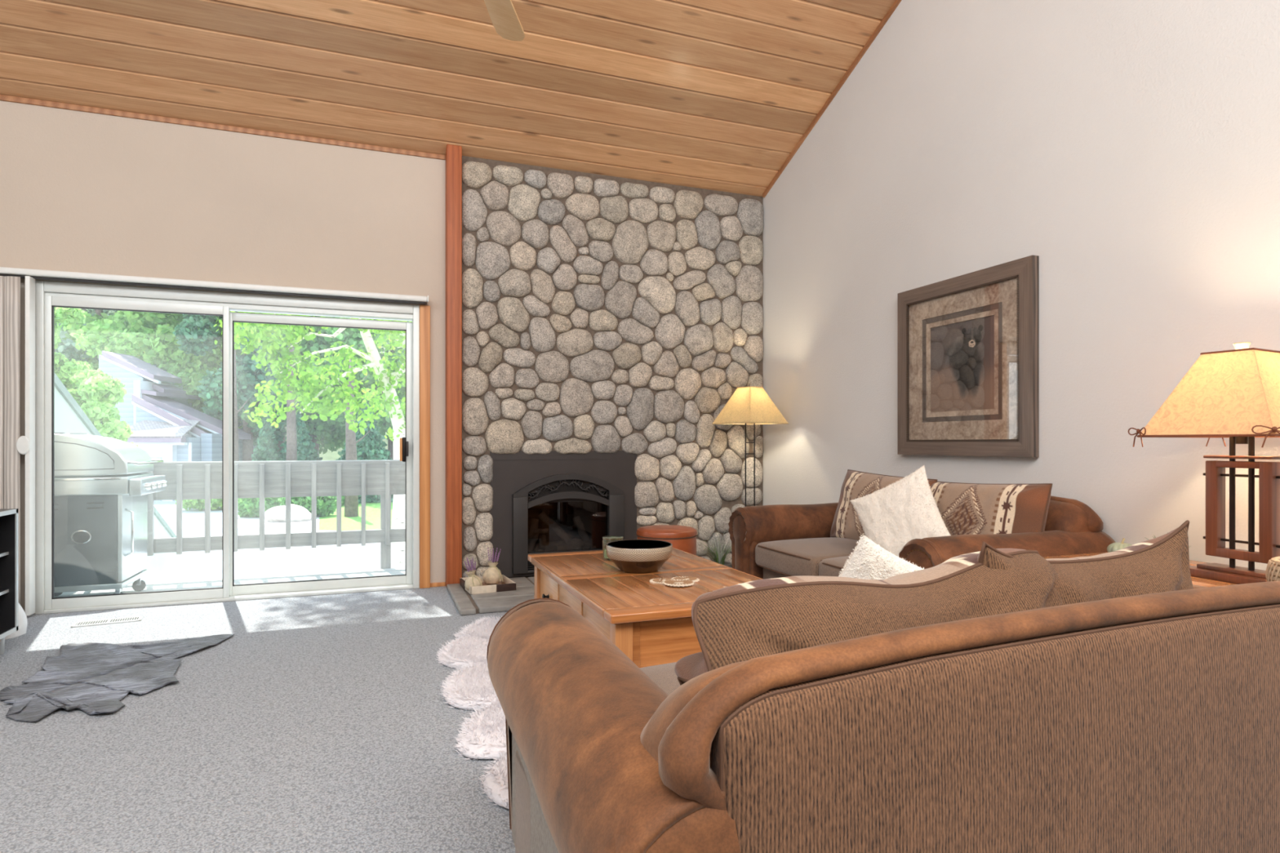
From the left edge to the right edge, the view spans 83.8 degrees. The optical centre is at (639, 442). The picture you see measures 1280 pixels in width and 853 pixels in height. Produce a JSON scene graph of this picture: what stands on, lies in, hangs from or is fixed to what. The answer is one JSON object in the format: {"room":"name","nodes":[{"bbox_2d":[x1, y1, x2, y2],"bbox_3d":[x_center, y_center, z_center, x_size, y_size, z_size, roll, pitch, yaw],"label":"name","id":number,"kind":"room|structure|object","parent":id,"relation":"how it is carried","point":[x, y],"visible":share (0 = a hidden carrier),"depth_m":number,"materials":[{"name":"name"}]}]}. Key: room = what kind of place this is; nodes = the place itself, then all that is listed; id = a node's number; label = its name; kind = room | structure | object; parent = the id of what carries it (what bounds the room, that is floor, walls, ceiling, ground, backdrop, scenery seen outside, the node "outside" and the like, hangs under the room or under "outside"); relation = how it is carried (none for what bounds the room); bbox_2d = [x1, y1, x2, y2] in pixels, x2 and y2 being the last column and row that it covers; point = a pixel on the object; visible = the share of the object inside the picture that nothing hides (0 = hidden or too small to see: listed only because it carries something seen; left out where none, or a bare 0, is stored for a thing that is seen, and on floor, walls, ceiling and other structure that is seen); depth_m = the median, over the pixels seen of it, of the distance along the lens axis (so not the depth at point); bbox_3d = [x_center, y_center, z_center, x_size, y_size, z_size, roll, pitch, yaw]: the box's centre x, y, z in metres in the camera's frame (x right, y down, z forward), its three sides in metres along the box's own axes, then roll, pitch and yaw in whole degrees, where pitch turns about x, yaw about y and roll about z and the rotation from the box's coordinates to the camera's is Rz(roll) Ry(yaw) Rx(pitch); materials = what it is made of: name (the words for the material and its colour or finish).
{"room":"living room","nodes":[
{"label":"living room","id":0,"kind":"room"},
{"bbox_2d":[54,373,177,583],"bbox_3d":[-5.130,-0.070,6.840,0.160,4.300,5.000,0,0,-20],"label":"wall","id":1,"kind":"structure","parent":0,"point":[69,417],"depth_m":6.29,"materials":[{"name":"white paint"}]},
{"bbox_2d":[137,459,405,568],"bbox_3d":[-2.590,0.785,6.522,4.700,1.250,0.168,0,0,-20],"label":"deck railing","id":2,"kind":"object","parent":1,"relation":"attached to","point":[186,480],"visible":0.34,"depth_m":6.25,"materials":[{"name":"grey wood"}]},
{"bbox_2d":[0,100,445,613],"bbox_3d":[-3.264,-0.502,4.781,4.020,3.365,0.140,0,0,-20],"label":"wall","id":3,"kind":"structure","parent":0,"point":[81,192],"depth_m":4.86,"materials":[{"name":"beige paint"}]},
{"bbox_2d":[0,275,35,616],"bbox_3d":[-4.155,0.020,4.269,0.844,2.090,0.098,0,0,-20],"label":"vertical blind","id":4,"kind":"object","parent":3,"relation":"attached to","point":[12,445],"visible":0.88,"depth_m":4.38,"materials":[{"name":"white plastic"}]},
{"bbox_2d":[0,266,428,304],"bbox_3d":[-3.031,-1.051,4.734,3.125,0.058,0.112,0,0,-20],"label":"track","id":5,"kind":"object","parent":3,"relation":"attached to","point":[42,274],"visible":1,"depth_m":4.74,"materials":[{"name":"white plastic"}]},
{"bbox_2d":[0,93,444,159],"bbox_3d":[-3.296,-2.147,4.694,3.900,0.035,0.022,0,0,-20],"label":"trim","id":6,"kind":"structure","parent":3,"relation":"attached to","point":[2,97],"depth_m":4.83,"materials":[{"name":"brown wood"}]},
{"bbox_2d":[35,280,419,614],"bbox_3d":[-2.742,0.030,4.947,2.315,2.100,0.175,0,0,-20],"label":"door","id":7,"kind":"structure","parent":3,"relation":"in","point":[49,295],"depth_m":4.86,"materials":[{"name":"white metal"}]},
{"bbox_2d":[419,305,430,588],"bbox_3d":[-1.622,0.030,5.364,0.075,2.100,0.155,0,0,-20],"label":"trim","id":8,"kind":"structure","parent":3,"relation":"attached to","point":[424,310],"depth_m":5.29,"materials":[{"name":"brown wood"}]},
{"bbox_2d":[430,582,445,586],"bbox_3d":[-1.518,1.065,5.352,0.112,0.030,0.019,0,0,-20],"label":"baseboard","id":9,"kind":"structure","parent":3,"relation":"attached to","point":[440,584],"depth_m":5.34,"materials":[{"name":"brown wood"}]},
{"bbox_2d":[0,567,732,852],"bbox_3d":[-0.439,1.140,0.920,6.820,0.120,9.230,0,0,-20],"label":"floor","id":10,"kind":"structure","parent":0,"point":[323,724],"depth_m":2.55,"materials":[{"name":"carpet"}]},
{"bbox_2d":[0,508,18,655],"bbox_3d":[-3.203,0.713,3.022,0.406,0.735,1.360,0,0,-20],"label":"shelf","id":11,"kind":"object","parent":10,"relation":"on","point":[9,518],"visible":1,"depth_m":3.70,"materials":[{"name":"black laminate"}]},
{"bbox_2d":[4,603,27,639],"bbox_3d":[-3.631,0.900,3.962,0.347,0.360,0.300,0,0,-20],"label":"cloth bundle","id":12,"kind":"object","parent":10,"relation":"on","point":[23,622],"visible":0.29,"depth_m":4.01,"materials":[{"name":"white fabric"}]},
{"bbox_2d":[70,615,143,627],"bbox_3d":[-3.200,1.076,4.293,0.340,0.008,0.120,0,0,-28],"label":"floor vent","id":13,"kind":"object","parent":10,"relation":"in","point":[107,621],"visible":1,"depth_m":4.28,"materials":[{"name":"white metal"}]},
{"bbox_2d":[0,634,234,722],"bbox_3d":[-2.456,1.063,3.347,0.806,0.028,1.273,0,0,-20],"label":"cowhide rug","id":14,"kind":"object","parent":10,"relation":"on","point":[93,678],"visible":1,"depth_m":3.25,"materials":[{"name":"grey fur"}]},
{"bbox_2d":[435,615,509,808],"bbox_3d":[0.020,1.045,3.361,1.886,0.075,2.420,0,0,-20],"label":"sheepskin rug","id":15,"kind":"object","parent":10,"relation":"on","point":[483,735],"visible":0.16,"depth_m":2.88,"materials":[{"name":"white fur"}]},
{"bbox_2d":[527,547,763,668],"bbox_3d":[0.042,0.855,3.468,0.880,0.450,1.520,0,0,-20],"label":"coffee table","id":16,"kind":"object","parent":15,"relation":"on","point":[651,624],"visible":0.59,"depth_m":3.03,"materials":[{"name":"brown wood"}]},
{"bbox_2d":[602,535,622,559],"bbox_3d":[-0.146,0.569,3.846,0.113,0.122,0.113,0,0,-20],"label":"glass votive","id":17,"kind":"object","parent":16,"relation":"on","point":[610,537],"visible":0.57,"depth_m":3.84,"materials":[{"name":"green glass"}]},
{"bbox_2d":[605,539,672,573],"bbox_3d":[-0.004,0.564,3.520,0.328,0.131,0.328,0,0,-20],"label":"ceramic bowl","id":18,"kind":"object","parent":16,"relation":"on","point":[629,556],"visible":1,"depth_m":3.41,"materials":[{"name":"ceramic"}]},
{"bbox_2d":[649,577,672,583],"bbox_3d":[0.102,0.624,3.234,0.118,0.010,0.108,0,0,18],"label":"coaster","id":19,"kind":"object","parent":16,"relation":"on","point":[658,580],"visible":0.77,"depth_m":3.23,"materials":[{"name":"beige wicker"}]},
{"bbox_2d":[663,578,693,586],"bbox_3d":[0.171,0.619,3.164,0.134,0.010,0.147,0,0,-3],"label":"coaster","id":20,"kind":"object","parent":16,"relation":"on","point":[678,583],"visible":1,"depth_m":3.14,"materials":[{"name":"beige wicker"}]},
{"bbox_2d":[671,576,699,582],"bbox_3d":[0.207,0.624,3.268,0.122,0.010,0.133,0,0,-43],"label":"coaster","id":21,"kind":"object","parent":16,"relation":"on","point":[689,578],"visible":0.76,"depth_m":3.27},
{"bbox_2d":[446,577,534,615],"bbox_3d":[-0.442,1.059,5.198,1.800,0.042,0.950,0,0,-20],"label":"hearth","id":22,"kind":"object","parent":10,"relation":"on","point":[467,604],"visible":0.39,"depth_m":4.77,"materials":[{"name":"grey stone"}]},
{"bbox_2d":[459,574,515,594],"bbox_3d":[-1.093,1.013,5.109,0.321,0.052,0.361,0,0,-25],"label":"serving tray","id":23,"kind":"object","parent":22,"relation":"on","point":[507,584],"visible":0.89,"depth_m":4.97,"materials":[{"name":"brown paint"}]},
{"bbox_2d":[464,557,482,590],"bbox_3d":[-1.156,0.915,4.961,0.125,0.239,0.131,0,0,-38],"label":"sachet","id":24,"kind":"object","parent":23,"relation":"on","point":[472,580],"visible":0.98,"depth_m":4.93,"materials":[{"name":"beige fabric"}]},
{"bbox_2d":[482,547,502,584],"bbox_3d":[-1.073,0.902,5.209,0.143,0.262,0.153,0,0,7],"label":"vase","id":25,"kind":"object","parent":23,"relation":"on","point":[491,575],"visible":1,"depth_m":5.17,"materials":[{"name":"beige ceramic"}]},
{"bbox_2d":[635,524,697,555],"bbox_3d":[0.200,0.854,5.335,0.456,0.452,0.456,0,0,-20],"label":"pouf","id":26,"kind":"object","parent":22,"relation":"on","point":[683,538],"visible":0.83,"depth_m":5.17,"materials":[{"name":"leather"}]},
{"bbox_2d":[700,529,731,568],"bbox_3d":[0.630,0.879,5.628,0.455,0.402,0.465,0,0,-20],"label":"potted grass","id":27,"kind":"object","parent":10,"relation":"on","point":[719,557],"depth_m":5.59,"materials":[{"name":"green plant"}]},
{"bbox_2d":[724,561,731,568],"bbox_3d":[0.627,1.015,5.622,0.190,0.130,0.190,0,0,-20],"label":"pot","id":28,"kind":"object","parent":27,"relation":"attached to","point":[726,563],"depth_m":5.63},
{"bbox_2d":[711,382,788,506],"bbox_3d":[0.890,0.293,5.774,0.435,1.574,0.435,0,0,-36],"label":"floor lamp","id":29,"kind":"object","parent":10,"relation":"on","point":[748,405],"visible":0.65,"depth_m":5.69,"materials":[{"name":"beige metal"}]},
{"bbox_2d":[486,580,1279,852],"bbox_3d":[0.755,0.662,1.683,2.119,0.836,1.164,0,0,-20],"label":"sofa","id":30,"kind":"object","parent":10,"relation":"on","point":[1144,723],"visible":0.85,"depth_m":0.99,"materials":[{"name":"brown fabric"}]},
{"bbox_2d":[640,662,679,695],"bbox_3d":[0.366,0.679,1.640,0.752,0.191,0.918,0,0,-20],"label":"seat cushion","id":31,"kind":"object","parent":30,"relation":"on","point":[664,676],"depth_m":1.85,"materials":[{"name":"beige fabric"}]},
{"bbox_2d":[674,548,1062,685],"bbox_3d":[0.459,0.448,1.346,0.785,0.470,0.314,0,0,-21],"label":"pillow","id":32,"kind":"object","parent":30,"relation":"on","point":[748,620],"visible":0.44,"depth_m":1.23,"materials":[{"name":"brown fabric"}]},
{"bbox_2d":[838,533,924,579],"bbox_3d":[0.611,0.480,1.773,0.566,0.540,0.231,0,0,-17],"label":"pillow","id":33,"kind":"object","parent":30,"relation":"on","point":[868,560],"visible":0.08,"depth_m":1.66,"materials":[{"name":"white fabric"}]},
{"bbox_2d":[977,520,1193,604],"bbox_3d":[0.901,0.408,1.489,0.547,0.486,0.263,0,0,-18],"label":"pillow","id":34,"kind":"object","parent":30,"relation":"on","point":[1160,564],"visible":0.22,"depth_m":1.43,"materials":[{"name":"brown fabric"}]},
{"bbox_2d":[728,495,1115,579],"bbox_3d":[1.384,0.662,3.978,1.044,0.836,1.949,0,0,-20],"label":"loveseat","id":35,"kind":"object","parent":10,"relation":"on","point":[773,541],"visible":0.38,"depth_m":3.92,"materials":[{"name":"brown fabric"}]},
{"bbox_2d":[755,537,858,576],"bbox_3d":[1.177,0.680,4.262,0.798,0.188,0.667,0,0,-20],"label":"seat cushion","id":36,"kind":"object","parent":35,"relation":"on","point":[782,556],"depth_m":4.12,"materials":[{"name":"brown fabric"}]},
{"bbox_2d":[818,555,850,576],"bbox_3d":[1.413,0.679,3.629,0.798,0.190,0.667,0,0,-20],"label":"seat cushion","id":37,"kind":"object","parent":35,"relation":"on","point":[832,566],"depth_m":3.70,"materials":[{"name":"brown fabric"}]},
{"bbox_2d":[830,469,937,540],"bbox_3d":[1.435,0.415,4.269,0.255,0.481,0.806,0,0,-18],"label":"pillow","id":38,"kind":"object","parent":35,"relation":"on","point":[846,524],"visible":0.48,"depth_m":4.38,"materials":[{"name":"brown fabric"}]},
{"bbox_2d":[849,465,950,556],"bbox_3d":[1.353,0.410,3.707,0.600,0.592,0.197,0,0,40],"label":"pillow","id":39,"kind":"object","parent":35,"relation":"on","point":[904,511],"visible":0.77,"depth_m":3.66,"materials":[{"name":"white fabric"}]},
{"bbox_2d":[930,481,1052,535],"bbox_3d":[1.707,0.425,3.624,0.251,0.476,0.815,0,0,-18],"label":"pillow","id":40,"kind":"object","parent":35,"relation":"on","point":[965,508],"visible":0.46,"depth_m":3.45,"materials":[{"name":"brown fabric"}]},
{"bbox_2d":[1042,551,1236,586],"bbox_3d":[2.030,0.780,2.570,0.658,0.600,1.040,0,0,-20],"label":"end table","id":41,"kind":"object","parent":10,"relation":"on","point":[1195,580],"visible":0.04,"depth_m":2.51,"materials":[{"name":"brown wood"}]},
{"bbox_2d":[1106,537,1132,552],"bbox_3d":[1.995,0.437,2.952,0.106,0.084,0.106,0,0,-20],"label":"gourd","id":42,"kind":"object","parent":41,"relation":"on","point":[1117,546],"visible":0.4,"depth_m":2.94,"materials":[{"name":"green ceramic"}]},
{"bbox_2d":[1128,342,1279,584],"bbox_3d":[2.088,0.067,2.474,0.610,0.826,0.485,0,0,-27],"label":"table lamp","id":43,"kind":"object","parent":41,"relation":"on","point":[1234,394],"visible":0.92,"depth_m":2.41,"materials":[{"name":"brown wood"}]},
{"bbox_2d":[1235,436,1248,444],"bbox_3d":[2.088,-0.158,2.474,0.034,0.325,0.060,0,0,-20],"label":"socket","id":44,"kind":"object","parent":43,"relation":"attached to","point":[1238,440],"depth_m":2.46,"materials":[{"name":"brown metal"}]},
{"bbox_2d":[1265,556,1279,582],"bbox_3d":[1.993,0.414,2.098,0.231,0.130,0.231,0,0,-20],"label":"rope basket","id":45,"kind":"object","parent":41,"relation":"on","point":[1273,570],"visible":0.59,"depth_m":2.13,"materials":[{"name":"beige fabric"}]},
{"bbox_2d":[0,0,895,196],"bbox_3d":[-0.413,-3.260,0.993,6.720,2.296,9.350,0,0,-20],"label":"ceiling","id":46,"kind":"structure","parent":0,"point":[713,95],"depth_m":4.72,"materials":[{"name":"brown wood"}]},
{"bbox_2d":[484,0,524,40],"bbox_3d":[-0.598,-2.590,2.728,1.331,1.459,1.354,0,0,-20],"label":"ceiling fan","id":47,"kind":"object","parent":46,"relation":"hanging from","point":[506,23],"visible":1,"depth_m":3.26,"materials":[{"name":"brown wood"}]},
{"bbox_2d":[462,155,763,577],"bbox_3d":[-0.231,-0.476,6.109,2.608,3.394,0.688,0,0,-20],"label":"wall","id":48,"kind":"structure","parent":0,"point":[602,313],"depth_m":5.79,"materials":[{"name":"stone"}]},
{"bbox_2d":[445,144,462,586],"bbox_3d":[-1.405,-0.565,5.367,0.110,3.291,0.160,0,0,-20],"label":"trim","id":49,"kind":"structure","parent":48,"relation":"attached to","point":[453,153],"depth_m":5.29,"materials":[{"name":"brown wood"}]},
{"bbox_2d":[489,450,636,577],"bbox_3d":[-0.639,0.552,5.813,1.196,0.975,0.395,0,0,-20],"label":"fireplace insert","id":50,"kind":"object","parent":48,"relation":"in","point":[553,502],"visible":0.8,"depth_m":5.64,"materials":[{"name":"grey metal"}]},
{"bbox_2d":[528,480,607,499],"bbox_3d":[-0.564,0.371,5.650,0.646,0.156,0.016,0,0,-20],"label":"grille","id":51,"kind":"object","parent":50,"relation":"attached to","point":[544,489],"depth_m":5.65,"materials":[{"name":"grey metal"}]},
{"bbox_2d":[763,0,1279,570],"bbox_3d":[2.672,-1.564,2.223,0.120,5.488,9.500,0,0,-20],"label":"wall","id":52,"kind":"structure","parent":0,"point":[1131,148],"depth_m":3.59,"materials":[{"name":"paint"}]},
{"bbox_2d":[762,0,901,197],"bbox_3d":[1.942,-3.198,3.978,0.022,2.080,4.900,0,0,-20],"label":"trim","id":53,"kind":"structure","parent":52,"relation":"attached to","point":[896,2],"depth_m":5.28,"materials":[{"name":"brown wood"}]},
{"bbox_2d":[897,254,1039,457],"bbox_3d":[1.863,-0.445,4.152,0.047,1.042,1.010,0,0,-20],"label":"framed print","id":54,"kind":"object","parent":52,"relation":"attached to","point":[968,344],"visible":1,"depth_m":4.07,"materials":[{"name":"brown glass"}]},
{"label":"outside","id":55,"kind":"structure","parent":0,"visible":0},
{"bbox_2d":[154,501,380,581],"bbox_3d":[-15.952,3.930,42.825,90.000,0.300,76.600,0,0,-20],"label":"ground","id":56,"kind":"structure","parent":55,"point":[196,565],"depth_m":23.57,"materials":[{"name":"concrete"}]},
{"bbox_2d":[54,306,93,389],"bbox_3d":[-20.552,-0.524,25.053,2.768,9.208,2.457,0,0,-18],"label":"tree","id":57,"kind":"object","parent":56,"relation":"on","point":[64,369],"visible":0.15,"depth_m":24.64,"materials":[{"name":"green plant"}]},
{"bbox_2d":[67,368,138,446],"bbox_3d":[-17.876,0.828,23.064,3.414,6.503,2.782,0,0,-22],"label":"tree","id":58,"kind":"object","parent":56,"relation":"on","point":[98,394],"visible":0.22,"depth_m":22.54,"materials":[{"name":"green plant"}]},
{"bbox_2d":[54,308,159,364],"bbox_3d":[-50.546,-9.339,66.686,16.193,26.838,15.589,0,0,37],"label":"tree","id":59,"kind":"object","parent":56,"relation":"on","point":[70,352],"visible":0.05,"depth_m":60.68,"materials":[{"name":"green plant"}]},
{"bbox_2d":[56,311,204,384],"bbox_3d":[-41.977,-7.749,61.841,17.021,23.657,16.076,0,0,9],"label":"tree","id":60,"kind":"object","parent":56,"relation":"on","point":[96,334],"visible":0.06,"depth_m":55.65,"materials":[{"name":"green plant"}]},
{"bbox_2d":[109,310,243,428],"bbox_3d":[-35.570,-6.845,57.790,10.661,21.849,11.816,0,0,14],"label":"tree","id":61,"kind":"object","parent":56,"relation":"on","point":[160,339],"visible":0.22,"depth_m":53.97,"materials":[{"name":"green plant"}]},
{"bbox_2d":[98,351,256,501],"bbox_3d":[-32.566,-1.276,50.250,9.673,10.112,9.500,0,0,0],"label":"house","id":62,"kind":"structure","parent":56,"relation":"on","point":[160,417],"depth_m":48.59,"materials":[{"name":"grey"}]},
{"bbox_2d":[174,498,222,511],"bbox_3d":[-24.279,2.639,40.068,3.038,2.415,2.894,0,0,27],"label":"shrub","id":63,"kind":"object","parent":56,"relation":"on","point":[215,504],"visible":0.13,"depth_m":39.43,"materials":[{"name":"green plant"}]},
{"bbox_2d":[220,311,249,461],"bbox_3d":[-24.962,-2.120,44.118,1.506,12.203,1.516,0,0,-20],"label":"bare trunk","id":64,"kind":"object","parent":56,"relation":"on","point":[236,411],"visible":0.2,"depth_m":43.94,"materials":[{"name":"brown plant"}]},
{"bbox_2d":[172,311,309,461],"bbox_3d":[-28.160,-5.445,51.515,9.977,19.050,9.777,0,0,43],"label":"tree","id":65,"kind":"object","parent":56,"relation":"on","point":[246,383],"visible":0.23,"depth_m":49.03,"materials":[{"name":"green plant"}]},
{"bbox_2d":[251,411,280,461],"bbox_3d":[-24.047,0.956,45.975,3.280,6.266,3.335,0,0,17],"label":"spruce tree","id":66,"kind":"object","parent":56,"relation":"on","point":[266,449],"visible":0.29,"depth_m":45.65,"materials":[{"name":"green plant"}]},
{"bbox_2d":[275,373,285,453],"bbox_3d":[-36.678,-10.328,72.363,15.536,28.816,19.570,0,0,-14],"label":"tree","id":67,"kind":"object","parent":56,"relation":"on","point":[280,442],"visible":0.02,"depth_m":71.57,"materials":[{"name":"green plant"}]},
{"bbox_2d":[285,324,297,460],"bbox_3d":[-20.896,-2.620,43.118,1.506,13.203,1.516,0,0,-20],"label":"bare trunk","id":68,"kind":"object","parent":56,"relation":"on","point":[291,440],"visible":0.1,"depth_m":42.80,"materials":[{"name":"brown plant"}]},
{"bbox_2d":[204,315,385,460],"bbox_3d":[-26.596,-7.189,55.710,13.727,22.538,15.852,0,0,-3],"label":"tree","id":69,"kind":"object","parent":56,"relation":"on","point":[334,434],"visible":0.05,"depth_m":53.45,"materials":[{"name":"green plant"}]},
{"bbox_2d":[275,411,323,498],"bbox_3d":[-22.572,1.171,46.992,5.557,6.543,5.565,0,0,41],"label":"spruce tree","id":70,"kind":"object","parent":56,"relation":"on","point":[306,451],"visible":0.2,"depth_m":46.59,"materials":[{"name":"green plant"}]},
{"bbox_2d":[213,311,412,568],"bbox_3d":[-4.731,-1.932,10.112,2.510,12.025,5.209,0,0,2],"label":"tree","id":71,"kind":"object","parent":56,"relation":"on","point":[388,384],"visible":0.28,"depth_m":11.13,"materials":[{"name":"green plant"}]},
{"bbox_2d":[274,315,408,459],"bbox_3d":[-18.530,-6.717,51.557,15.286,21.594,13.104,0,0,-17],"label":"tree","id":72,"kind":"object","parent":56,"relation":"on","point":[356,339],"visible":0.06,"depth_m":49.54,"materials":[{"name":"green plant"}]},
{"bbox_2d":[335,400,393,504],"bbox_3d":[-17.730,0.837,46.006,6.404,7.250,6.285,0,0,-17],"label":"spruce tree","id":73,"kind":"object","parent":56,"relation":"on","point":[371,447],"visible":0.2,"depth_m":45.25,"materials":[{"name":"green plant"}]},
{"bbox_2d":[381,431,387,439],"bbox_3d":[-19.299,-9.085,69.213,16.832,26.329,18.893,0,0,6],"label":"tree","id":74,"kind":"object","parent":56,"relation":"on","point":[384,433],"visible":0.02,"depth_m":65.81,"materials":[{"name":"green plant"}]},
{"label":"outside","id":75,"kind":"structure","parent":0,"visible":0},
{"bbox_2d":[63,309,405,460],"bbox_3d":[-34.410,-15.299,106.700,190.000,40.714,60.000,0,0,-20],"label":"hillside","id":76,"kind":"structure","parent":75,"point":[329,455],"depth_m":81.60,"materials":[{"name":"green plant"}]},
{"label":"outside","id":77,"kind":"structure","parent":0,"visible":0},
{"bbox_2d":[54,567,405,597],"bbox_3d":[-2.376,1.285,5.876,4.750,0.250,1.272,0,0,-20],"label":"deck","id":78,"kind":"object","parent":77,"point":[208,583],"visible":0.03,"depth_m":5.99,"materials":[{"name":"white wood"}]},
{"bbox_2d":[54,432,168,596],"bbox_3d":[-4.041,0.544,5.258,0.856,1.232,0.665,0,0,-20],"label":"barbecue grill","id":79,"kind":"object","parent":78,"relation":"on","point":[100,495],"visible":0.66,"depth_m":5.02,"materials":[{"name":"metal"}]},
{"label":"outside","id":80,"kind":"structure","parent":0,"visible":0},
{"bbox_2d":[238,515,336,534],"bbox_3d":[-17.455,3.880,35.448,4.404,0.300,17.677,0,0,-27],"label":"gravel bed","id":81,"kind":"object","parent":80,"point":[247,525],"visible":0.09,"depth_m":31.60,"materials":[{"name":"grey gravel"}]},
{"bbox_2d":[238,497,282,517],"bbox_3d":[-19.162,2.979,36.075,2.256,1.754,2.147,0,0,31],"label":"shrub","id":82,"kind":"object","parent":81,"relation":"on","point":[250,507],"visible":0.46,"depth_m":35.33,"materials":[{"name":"green plant"}]},
{"bbox_2d":[264,503,311,522],"bbox_3d":[-16.817,3.460,34.079,2.098,1.073,1.507,0,0,-20],"label":"boulder","id":83,"kind":"object","parent":81,"relation":"on","point":[277,513],"visible":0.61,"depth_m":33.58,"materials":[{"name":"stone"}]},
{"bbox_2d":[277,496,336,516],"bbox_3d":[-16.812,2.845,36.077,2.546,2.031,2.491,0,0,30],"label":"shrub","id":84,"kind":"object","parent":81,"relation":"on","point":[326,505],"visible":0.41,"depth_m":35.58,"materials":[{"name":"green plant"}]},
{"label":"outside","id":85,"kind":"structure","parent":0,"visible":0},
{"bbox_2d":[318,502,392,530],"bbox_3d":[-13.649,3.870,38.164,6.625,0.300,17.416,0,0,-20],"label":"lawn","id":86,"kind":"structure","parent":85,"point":[372,509],"depth_m":34.16,"materials":[{"name":"green plant"}]},
{"bbox_2d":[334,495,345,506],"bbox_3d":[-18.241,3.075,42.037,2.071,1.563,1.987,0,0,26],"label":"shrub","id":87,"kind":"object","parent":86,"relation":"on","point":[342,496],"visible":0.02,"depth_m":41.82,"materials":[{"name":"green plant"}]},
{"bbox_2d":[342,359,370,516],"bbox_3d":[-14.447,-0.119,36.118,1.504,8.204,1.515,0,0,-20],"label":"bare trunk","id":88,"kind":"object","parent":86,"relation":"on","point":[351,502],"visible":0.43,"depth_m":35.81,"materials":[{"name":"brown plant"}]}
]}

